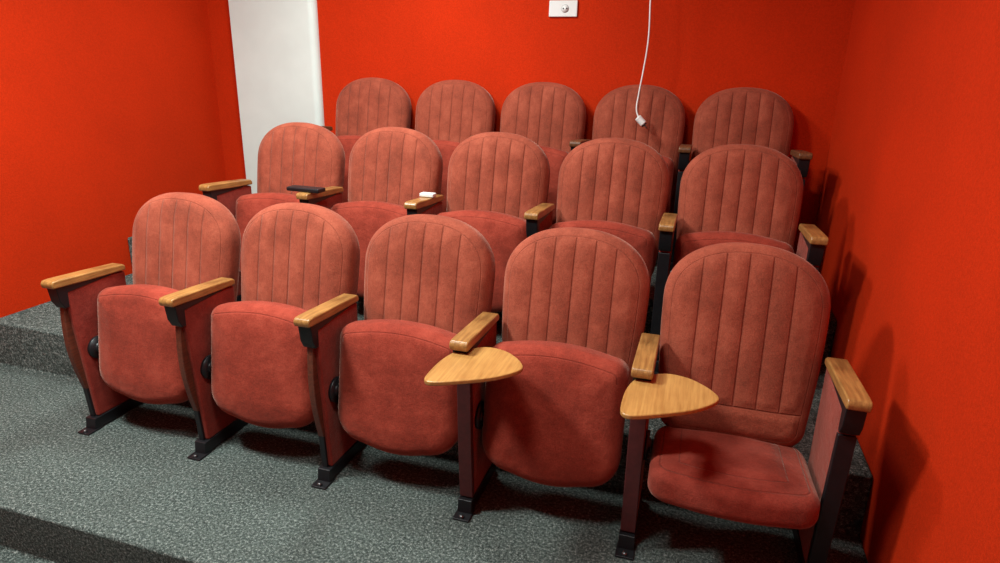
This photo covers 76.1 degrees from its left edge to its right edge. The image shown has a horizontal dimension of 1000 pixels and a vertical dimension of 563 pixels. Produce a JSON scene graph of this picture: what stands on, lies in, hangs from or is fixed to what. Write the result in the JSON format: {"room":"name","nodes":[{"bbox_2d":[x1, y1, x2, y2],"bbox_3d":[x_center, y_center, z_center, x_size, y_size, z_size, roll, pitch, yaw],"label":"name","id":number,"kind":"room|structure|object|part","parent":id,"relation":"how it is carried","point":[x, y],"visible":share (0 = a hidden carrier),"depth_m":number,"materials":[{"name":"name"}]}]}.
{"room":"small screening room","nodes":[
{"label":"small screening room","id":0,"kind":"room"},
{"bbox_2d":[0,0,226,317],"bbox_3d":[-2.986,-0.322,1.737,0.100,3.150,6.450,7,19,16],"label":"wall","id":1,"kind":"structure","parent":0,"point":[108,108],"depth_m":3.63,"materials":[{"name":"red paint"}]},
{"bbox_2d":[0,237,872,562],"bbox_3d":[-1.075,1.008,1.481,3.987,0.862,6.350,7,19,16],"label":"floor","id":2,"kind":"structure","parent":0,"point":[128,490],"depth_m":2.27,"materials":[{"name":"carpet"}]},
{"bbox_2d":[41,192,240,435],"bbox_3d":[-1.420,0.140,2.659,0.568,0.969,0.518,7,19,16],"label":"seat","id":3,"kind":"object","parent":2,"relation":"on","point":[120,343],"visible":0.79,"depth_m":2.60,"materials":[{"name":"fabric"}]},
{"bbox_3d":[-1.684,-0.027,2.592,0.062,0.045,0.335,7,19,16],"label":"armrest","id":4,"kind":"part","parent":3,"relation":"part of","materials":[{"name":"brown wood"}]},
{"bbox_3d":[-1.684,0.258,2.709,0.046,0.592,0.286,7,19,16],"label":"panel","id":5,"kind":"part","parent":3,"relation":"part of","materials":[{"name":"fabric"}]},
{"bbox_3d":[-1.350,-0.050,2.724,0.512,0.655,0.136,7,7,16],"label":"backrest","id":6,"kind":"part","parent":3,"relation":"part of","materials":[{"name":"fabric"}]},
{"bbox_2d":[158,202,359,460],"bbox_3d":[-0.886,0.203,2.504,0.567,0.969,0.516,7,19,16],"label":"seat","id":7,"kind":"object","parent":2,"relation":"on","point":[243,362],"visible":0.88,"depth_m":2.45,"materials":[{"name":"fabric"}]},
{"bbox_3d":[-1.150,0.036,2.437,0.062,0.045,0.335,7,19,16],"label":"armrest","id":8,"kind":"part","parent":7,"relation":"part of","materials":[{"name":"brown wood"}]},
{"bbox_3d":[-1.149,0.321,2.555,0.046,0.592,0.286,7,19,16],"label":"panel","id":9,"kind":"part","parent":7,"relation":"part of","materials":[{"name":"fabric"}]},
{"bbox_3d":[-0.816,0.013,2.569,0.512,0.655,0.136,7,7,16],"label":"backrest","id":10,"kind":"part","parent":7,"relation":"part of","materials":[{"name":"fabric"}]},
{"bbox_2d":[199,122,344,301],"bbox_3d":[-1.159,-0.337,3.390,0.568,0.969,0.520,7,19,16],"label":"seat","id":11,"kind":"object","parent":2,"relation":"on","point":[292,153],"visible":0.41,"depth_m":3.36,"materials":[{"name":"fabric"}]},
{"bbox_3d":[-1.424,-0.505,3.322,0.062,0.045,0.335,7,19,16],"label":"armrest","id":12,"kind":"part","parent":11,"relation":"part of","materials":[{"name":"brown wood"}]},
{"bbox_3d":[-1.423,-0.220,3.439,0.046,0.592,0.286,7,19,16],"label":"panel","id":13,"kind":"part","parent":11,"relation":"part of","materials":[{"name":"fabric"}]},
{"bbox_3d":[-1.089,-0.528,3.455,0.512,0.655,0.136,7,7,17],"label":"backrest","id":14,"kind":"part","parent":11,"relation":"part of","materials":[{"name":"fabric"}]},
{"bbox_2d":[322,77,411,202],"bbox_3d":[-0.896,-0.786,4.048,0.566,0.970,0.514,7,19,16],"label":"seat","id":15,"kind":"object","parent":2,"relation":"on","point":[364,105],"visible":0.33,"depth_m":4.03,"materials":[{"name":"fabric"}]},
{"bbox_3d":[-1.159,-0.953,3.983,0.062,0.045,0.335,7,19,16],"label":"armrest","id":16,"kind":"part","parent":15,"relation":"part of","materials":[{"name":"brown wood"}]},
{"bbox_3d":[-0.826,-0.976,4.113,0.512,0.655,0.136,6,7,15],"label":"backrest","id":17,"kind":"part","parent":15,"relation":"part of","materials":[{"name":"fabric"}]},
{"bbox_2d":[296,127,442,296],"bbox_3d":[-0.624,-0.275,3.236,0.568,0.968,0.520,7,19,16],"label":"seat","id":18,"kind":"object","parent":2,"relation":"on","point":[389,167],"visible":0.6,"depth_m":3.20,"materials":[{"name":"fabric"}]},
{"bbox_2d":[286,185,325,192],"bbox_3d":[-0.931,-0.444,3.064,0.180,0.020,0.065,7,19,18],"label":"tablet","id":19,"kind":"object","parent":18,"relation":"on","point":[310,189],"visible":1,"depth_m":3.04,"materials":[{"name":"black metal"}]},
{"bbox_3d":[-0.889,-0.442,3.167,0.062,0.045,0.335,7,19,16],"label":"armrest","id":20,"kind":"part","parent":18,"relation":"part of","materials":[{"name":"brown wood"}]},
{"bbox_3d":[-0.889,-0.157,3.285,0.046,0.592,0.286,7,19,16],"label":"panel","id":21,"kind":"part","parent":18,"relation":"part of","materials":[{"name":"fabric"}]},
{"bbox_3d":[-0.554,-0.465,3.300,0.512,0.655,0.136,7,7,17],"label":"backrest","id":22,"kind":"part","parent":18,"relation":"part of","materials":[{"name":"fabric"}]},
{"bbox_2d":[293,214,494,489],"bbox_3d":[-0.351,0.266,2.350,0.567,0.969,0.518,7,19,16],"label":"seat","id":23,"kind":"object","parent":2,"relation":"on","point":[428,277],"visible":0.93,"depth_m":2.29,"materials":[{"name":"fabric"}]},
{"bbox_3d":[-0.615,0.098,2.283,0.062,0.045,0.335,7,19,16],"label":"armrest","id":24,"kind":"part","parent":23,"relation":"part of","materials":[{"name":"brown wood"}]},
{"bbox_3d":[-0.615,0.383,2.400,0.046,0.592,0.286,7,19,16],"label":"panel","id":25,"kind":"part","parent":23,"relation":"part of","materials":[{"name":"fabric"}]},
{"bbox_3d":[-0.281,0.075,2.415,0.512,0.655,0.136,7,7,16],"label":"backrest","id":26,"kind":"part","parent":23,"relation":"part of","materials":[{"name":"fabric"}]},
{"bbox_2d":[415,80,495,212],"bbox_3d":[-0.360,-0.723,3.895,0.567,0.969,0.517,7,19,16],"label":"seat","id":27,"kind":"object","parent":2,"relation":"on","point":[448,112],"visible":0.44,"depth_m":3.87,"materials":[{"name":"fabric"}]},
{"bbox_3d":[-0.290,-0.914,3.960,0.512,0.655,0.136,7,7,16],"label":"backrest","id":28,"kind":"part","parent":27,"relation":"part of","materials":[{"name":"fabric"}]},
{"bbox_2d":[404,132,549,312],"bbox_3d":[-0.091,-0.212,3.079,0.566,0.970,0.515,7,19,16],"label":"seat","id":29,"kind":"object","parent":2,"relation":"on","point":[494,178],"visible":0.62,"depth_m":3.04,"materials":[{"name":"fabric"}]},
{"bbox_3d":[-0.354,-0.380,3.013,0.062,0.045,0.335,7,19,16],"label":"armrest","id":30,"kind":"part","parent":29,"relation":"part of","materials":[{"name":"brown wood"}]},
{"bbox_2d":[419,192,435,197],"bbox_3d":[-0.343,-0.413,3.038,0.072,0.018,0.044,7,19,16],"label":"adapter","id":31,"kind":"object","parent":29,"relation":"on","point":[422,194],"visible":1,"depth_m":3.02,"materials":[{"name":"plastic"}]},
{"bbox_3d":[-0.354,-0.094,3.130,0.046,0.592,0.286,7,19,16],"label":"panel","id":32,"kind":"part","parent":29,"relation":"part of","materials":[{"name":"fabric"}]},
{"bbox_3d":[-0.021,-0.402,3.143,0.512,0.655,0.136,7,7,16],"label":"backrest","id":33,"kind":"part","parent":29,"relation":"part of","materials":[{"name":"fabric"}]},
{"bbox_2d":[470,82,585,224],"bbox_3d":[0.174,-0.661,3.740,0.566,0.970,0.515,7,19,16],"label":"seat","id":34,"kind":"object","parent":2,"relation":"on","point":[551,115],"visible":0.41,"depth_m":3.71,"materials":[{"name":"fabric"}]},
{"bbox_3d":[0.243,-0.851,3.805,0.512,0.655,0.136,7,7,16],"label":"backrest","id":35,"kind":"part","parent":34,"relation":"part of","materials":[{"name":"fabric"}]},
{"bbox_2d":[424,227,649,522],"bbox_3d":[0.150,0.356,2.105,0.580,0.969,0.730,7,19,16],"label":"seat","id":36,"kind":"object","parent":2,"relation":"on","point":[541,404],"visible":0.99,"depth_m":2.13,"materials":[{"name":"fabric"}]},
{"bbox_3d":[-0.081,0.161,2.128,0.062,0.045,0.335,7,19,16],"label":"armrest","id":37,"kind":"part","parent":36,"relation":"part of","materials":[{"name":"brown wood"}]},
{"bbox_3d":[-0.080,0.446,2.245,0.046,0.592,0.286,7,19,16],"label":"panel","id":38,"kind":"part","parent":36,"relation":"part of","materials":[{"name":"fabric"}]},
{"bbox_3d":[0.253,0.138,2.260,0.512,0.655,0.136,7,7,16],"label":"backrest","id":39,"kind":"part","parent":36,"relation":"part of","materials":[{"name":"fabric"}]},
{"bbox_2d":[524,138,669,303],"bbox_3d":[0.445,-0.149,2.926,0.568,0.969,0.518,7,19,16],"label":"seat","id":40,"kind":"object","parent":2,"relation":"on","point":[619,187],"visible":0.44,"depth_m":2.90,"materials":[{"name":"fabric"}]},
{"bbox_3d":[0.180,-0.317,2.858,0.062,0.045,0.335,7,19,16],"label":"armrest","id":41,"kind":"part","parent":40,"relation":"part of","materials":[{"name":"brown wood"}]},
{"bbox_3d":[0.181,-0.032,2.976,0.046,0.592,0.286,7,19,16],"label":"panel","id":42,"kind":"part","parent":40,"relation":"part of","materials":[{"name":"fabric"}]},
{"bbox_3d":[0.515,-0.340,2.991,0.512,0.655,0.136,7,7,16],"label":"backrest","id":43,"kind":"part","parent":40,"relation":"part of","materials":[{"name":"fabric"}]},
{"bbox_2d":[569,85,684,212],"bbox_3d":[0.709,-0.598,3.586,0.567,0.969,0.517,7,19,16],"label":"seat","id":44,"kind":"object","parent":2,"relation":"on","point":[615,115],"visible":0.22,"depth_m":3.56,"materials":[{"name":"fabric"}]},
{"bbox_3d":[0.445,-0.766,3.519,0.062,0.045,0.335,7,19,16],"label":"armrest","id":45,"kind":"part","parent":44,"relation":"part of","materials":[{"name":"brown wood"}]},
{"bbox_3d":[0.779,-0.789,3.651,0.512,0.655,0.136,7,7,16],"label":"backrest","id":46,"kind":"part","parent":44,"relation":"part of","materials":[{"name":"fabric"}]},
{"bbox_2d":[650,144,828,373],"bbox_3d":[1.005,-0.084,2.764,0.622,0.969,0.518,7,19,16],"label":"seat","id":47,"kind":"object","parent":2,"relation":"on","point":[745,193],"visible":0.56,"depth_m":2.74,"materials":[{"name":"fabric"}]},
{"bbox_3d":[0.715,0.031,2.821,0.046,0.592,0.286,7,19,16],"label":"panel","id":48,"kind":"part","parent":47,"relation":"part of","materials":[{"name":"metal"}]},
{"bbox_3d":[0.715,-0.254,2.704,0.062,0.045,0.335,7,19,16],"label":"armrest","id":49,"kind":"part","parent":47,"relation":"part of","materials":[{"name":"brown wood"}]},
{"bbox_3d":[1.049,-0.277,2.836,0.512,0.655,0.136,7,7,16],"label":"backrest","id":50,"kind":"part","parent":47,"relation":"part of","materials":[{"name":"fabric"}]},
{"bbox_3d":[1.250,0.093,2.667,0.046,0.592,0.286,7,19,16],"label":"panel","id":51,"kind":"part","parent":47,"relation":"part of","materials":[{"name":"fabric"}]},
{"bbox_3d":[1.249,-0.192,2.549,0.062,0.045,0.335,7,19,16],"label":"armrest","id":52,"kind":"part","parent":47,"relation":"part of","materials":[{"name":"brown wood"}]},
{"bbox_2d":[670,87,812,272],"bbox_3d":[1.270,-0.533,3.424,0.622,0.969,0.516,7,19,16],"label":"seat","id":53,"kind":"object","parent":2,"relation":"on","point":[740,115],"visible":0.24,"depth_m":3.41,"materials":[{"name":"fabric"}]},
{"bbox_3d":[0.979,-0.703,3.365,0.062,0.045,0.335,7,19,16],"label":"armrest","id":54,"kind":"part","parent":53,"relation":"part of","materials":[{"name":"brown wood"}]},
{"bbox_3d":[1.313,-0.726,3.496,0.512,0.655,0.136,7,7,16],"label":"backrest","id":55,"kind":"part","parent":53,"relation":"part of","materials":[{"name":"fabric"}]},
{"bbox_3d":[1.514,-0.641,3.210,0.062,0.045,0.335,7,19,16],"label":"armrest","id":56,"kind":"part","parent":53,"relation":"part of","materials":[{"name":"brown wood"}]},
{"bbox_2d":[615,242,872,562],"bbox_3d":[0.711,0.421,1.945,0.631,0.969,0.711,7,19,16],"label":"seat","id":57,"kind":"object","parent":2,"relation":"on","point":[741,339],"visible":1,"depth_m":2.00,"materials":[{"name":"fabric"}]},
{"bbox_3d":[0.455,0.508,2.091,0.046,0.592,0.286,7,19,16],"label":"panel","id":58,"kind":"part","parent":57,"relation":"part of","materials":[{"name":"fabric"}]},
{"bbox_3d":[0.454,0.223,1.974,0.062,0.045,0.335,7,19,16],"label":"armrest","id":59,"kind":"part","parent":57,"relation":"part of","materials":[{"name":"brown wood"}]},
{"bbox_3d":[0.788,0.200,2.105,0.512,0.655,0.136,7,7,16],"label":"backrest","id":60,"kind":"part","parent":57,"relation":"part of","materials":[{"name":"fabric"}]},
{"bbox_3d":[0.989,0.571,1.936,0.046,0.592,0.286,7,19,16],"label":"panel","id":61,"kind":"part","parent":57,"relation":"part of","materials":[{"name":"fabric"}]},
{"bbox_3d":[0.989,0.286,1.819,0.062,0.045,0.335,7,19,16],"label":"armrest","id":62,"kind":"part","parent":57,"relation":"part of","materials":[{"name":"brown wood"}]},
{"bbox_2d":[207,0,854,253],"bbox_3d":[-0.093,-1.012,4.062,3.987,3.150,0.100,7,19,16],"label":"wall","id":63,"kind":"structure","parent":0,"point":[794,50],"depth_m":3.71,"materials":[{"name":"red paint"}]},
{"bbox_2d":[228,0,324,193],"bbox_3d":[-1.498,-1.563,4.263,0.640,2.288,0.050,7,19,16],"label":"door","id":64,"kind":"structure","parent":63,"relation":"attached to","point":[276,46],"depth_m":4.28,"materials":[{"name":"paint"}]},
{"bbox_2d":[549,0,577,16],"bbox_3d":[0.364,-1.569,3.671,0.166,0.088,0.018,7,19,16],"label":"wall outlet","id":65,"kind":"object","parent":63,"relation":"attached to","point":[557,8],"visible":1,"depth_m":3.67,"materials":[{"name":"white plastic"}]},
{"bbox_2d":[561,4,568,12],"bbox_3d":[0.373,-1.566,3.663,0.044,0.044,0.002,7,19,16],"label":"socket","id":66,"kind":"object","parent":65,"relation":"attached to","point":[564,7],"depth_m":3.66,"materials":[{"name":"grey paint"}]},
{"bbox_2d":[815,0,999,562],"bbox_3d":[0.915,0.135,0.609,0.100,3.150,6.450,7,19,16],"label":"wall","id":67,"kind":"structure","parent":0,"point":[908,212],"depth_m":1.90,"materials":[{"name":"red paint"}]},
{"bbox_3d":[-1.015,-1.624,0.625,4.187,0.100,6.550,7,19,16],"label":"ceiling","id":68,"kind":"structure","parent":0,"visible":0},
{"bbox_2d":[635,0,650,128],"bbox_3d":[0.800,-1.588,3.300,0.073,1.545,0.133,7,19,16],"label":"power cord","id":69,"kind":"object","parent":68,"relation":"hanging from","point":[640,120],"visible":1,"depth_m":3.45,"materials":[{"name":"white plastic"}]}
]}

